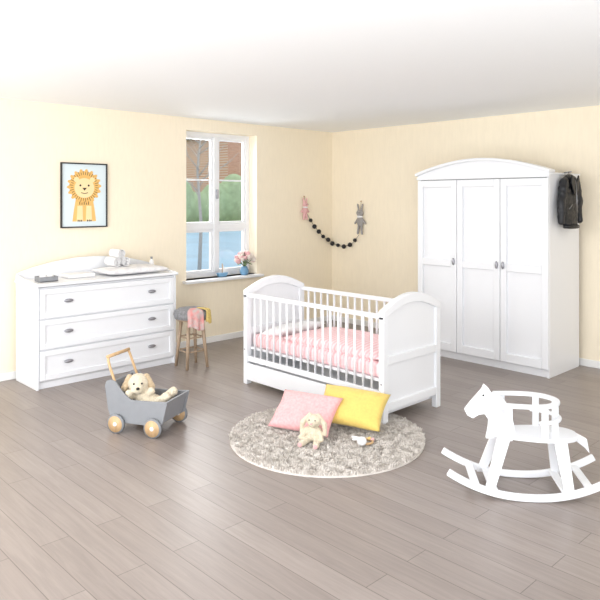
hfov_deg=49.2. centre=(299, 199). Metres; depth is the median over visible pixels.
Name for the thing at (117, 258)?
rolled towels
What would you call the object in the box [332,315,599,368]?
baseboard
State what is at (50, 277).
tray
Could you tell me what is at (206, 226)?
transom
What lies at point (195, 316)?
blanket
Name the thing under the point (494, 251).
wardrobe
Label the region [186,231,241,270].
lake
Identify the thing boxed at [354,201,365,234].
toy
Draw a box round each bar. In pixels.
[186,179,210,180]
[219,180,242,181]
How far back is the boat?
7.50 m
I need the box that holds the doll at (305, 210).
[301,196,308,219]
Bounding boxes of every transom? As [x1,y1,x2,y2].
[186,224,213,230]
[218,223,245,228]
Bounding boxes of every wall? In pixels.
[0,98,331,372]
[332,105,599,360]
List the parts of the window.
sash, sash, sash, sash, sash, sash, frame bottom, mullion, frame, sash, sash, sash, sash, sash, sash, sash, sash, frame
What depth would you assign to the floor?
3.35 m
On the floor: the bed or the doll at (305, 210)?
the bed
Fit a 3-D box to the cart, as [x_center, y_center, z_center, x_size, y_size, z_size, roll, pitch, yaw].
[-1.075,1.342,4.612,0.502,0.517,0.382,0,0,19]
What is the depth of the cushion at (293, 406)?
4.46 m
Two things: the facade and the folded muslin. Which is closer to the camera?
the folded muslin
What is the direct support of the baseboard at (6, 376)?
attached to the wall at (144, 154)
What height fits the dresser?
1.060 m
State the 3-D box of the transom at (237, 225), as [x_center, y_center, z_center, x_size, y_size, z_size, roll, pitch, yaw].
[-0.821,0.310,7.765,0.420,0.060,0.065,0,0,-44]
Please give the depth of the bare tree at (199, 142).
24.18 m
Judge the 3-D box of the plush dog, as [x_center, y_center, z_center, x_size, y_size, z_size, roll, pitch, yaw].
[-1.061,1.360,4.593,0.390,0.277,0.196,0,0,4]
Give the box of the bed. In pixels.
[243,275,440,423]
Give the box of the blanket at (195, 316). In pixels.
[187,308,203,330]
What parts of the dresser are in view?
rail, drawer, drawer, drawer, drawer rail, drawer rail, drawer rail, drawer rail, drawer rail, drawer rail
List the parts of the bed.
head post, head arch rail, head panel, head rail, drawer, head post, rail, rail, mattress, rail, foot post, foot arch rail, foot panel, foot rail, foot rail, foot post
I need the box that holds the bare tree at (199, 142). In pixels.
[186,139,235,269]
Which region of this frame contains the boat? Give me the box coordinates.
[216,264,227,276]
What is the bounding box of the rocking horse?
[441,384,599,501]
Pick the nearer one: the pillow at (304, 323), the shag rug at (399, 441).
the shag rug at (399, 441)
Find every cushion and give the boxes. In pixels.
[268,389,342,436]
[324,384,390,431]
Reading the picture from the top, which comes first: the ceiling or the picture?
the ceiling
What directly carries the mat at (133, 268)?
on the dresser
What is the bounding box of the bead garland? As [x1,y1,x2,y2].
[307,214,358,248]
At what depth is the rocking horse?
3.57 m
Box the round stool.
[173,306,211,370]
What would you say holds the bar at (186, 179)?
attached to the window
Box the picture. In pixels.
[60,162,107,227]
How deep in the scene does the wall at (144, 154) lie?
6.81 m
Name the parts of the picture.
frame, leg, frame, frame, leg, frame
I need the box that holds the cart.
[105,347,189,438]
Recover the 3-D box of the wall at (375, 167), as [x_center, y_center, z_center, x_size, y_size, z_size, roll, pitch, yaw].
[3.016,0.350,6.228,0.260,2.500,7.200,0,0,-44]
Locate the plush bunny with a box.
[297,412,326,448]
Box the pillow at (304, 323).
[262,321,324,335]
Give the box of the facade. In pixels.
[186,139,241,191]
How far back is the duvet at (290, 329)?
5.19 m
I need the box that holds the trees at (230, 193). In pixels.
[186,174,241,221]
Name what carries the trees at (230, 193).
on the lawn
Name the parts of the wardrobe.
door rail, door rail, door, door rail, door rail, door rail, door rail, door, crown moulding, door rail, door rail, door rail, door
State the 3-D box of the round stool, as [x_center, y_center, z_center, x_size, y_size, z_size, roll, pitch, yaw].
[-1.036,1.314,6.294,0.348,0.574,0.365,0,0,-44]
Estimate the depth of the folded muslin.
5.96 m
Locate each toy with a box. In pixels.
[352,436,374,445]
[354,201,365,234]
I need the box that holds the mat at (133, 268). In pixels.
[90,264,168,274]
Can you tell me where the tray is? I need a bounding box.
[35,274,57,282]
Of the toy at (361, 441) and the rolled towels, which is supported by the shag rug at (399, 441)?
the toy at (361, 441)
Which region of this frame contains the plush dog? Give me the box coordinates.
[121,373,177,401]
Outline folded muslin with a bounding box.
[60,272,94,278]
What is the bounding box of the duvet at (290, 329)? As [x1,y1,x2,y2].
[281,327,378,359]
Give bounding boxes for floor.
[0,320,599,599]
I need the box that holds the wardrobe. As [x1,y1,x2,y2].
[415,158,579,378]
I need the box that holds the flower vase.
[234,250,255,274]
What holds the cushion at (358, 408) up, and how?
on the shag rug at (399, 441)
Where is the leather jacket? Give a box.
[557,171,582,228]
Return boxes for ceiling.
[0,0,599,131]
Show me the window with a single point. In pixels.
(188, 133)
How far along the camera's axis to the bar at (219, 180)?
7.79 m
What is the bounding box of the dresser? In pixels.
[14,256,177,390]
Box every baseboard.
[0,316,326,381]
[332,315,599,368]
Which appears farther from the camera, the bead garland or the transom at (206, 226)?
the bead garland
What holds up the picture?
attached to the wall at (144, 154)
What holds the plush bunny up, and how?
on the shag rug at (399, 441)
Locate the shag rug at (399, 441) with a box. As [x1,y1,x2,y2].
[228,408,425,477]
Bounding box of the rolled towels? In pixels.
[104,249,129,266]
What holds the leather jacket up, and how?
hanging from the wardrobe
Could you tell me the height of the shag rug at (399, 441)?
0.042 m
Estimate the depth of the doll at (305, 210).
8.32 m
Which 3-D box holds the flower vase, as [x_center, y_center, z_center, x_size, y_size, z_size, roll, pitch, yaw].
[-0.646,0.736,7.677,0.244,0.283,0.227,0,0,0]
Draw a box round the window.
[182,131,263,284]

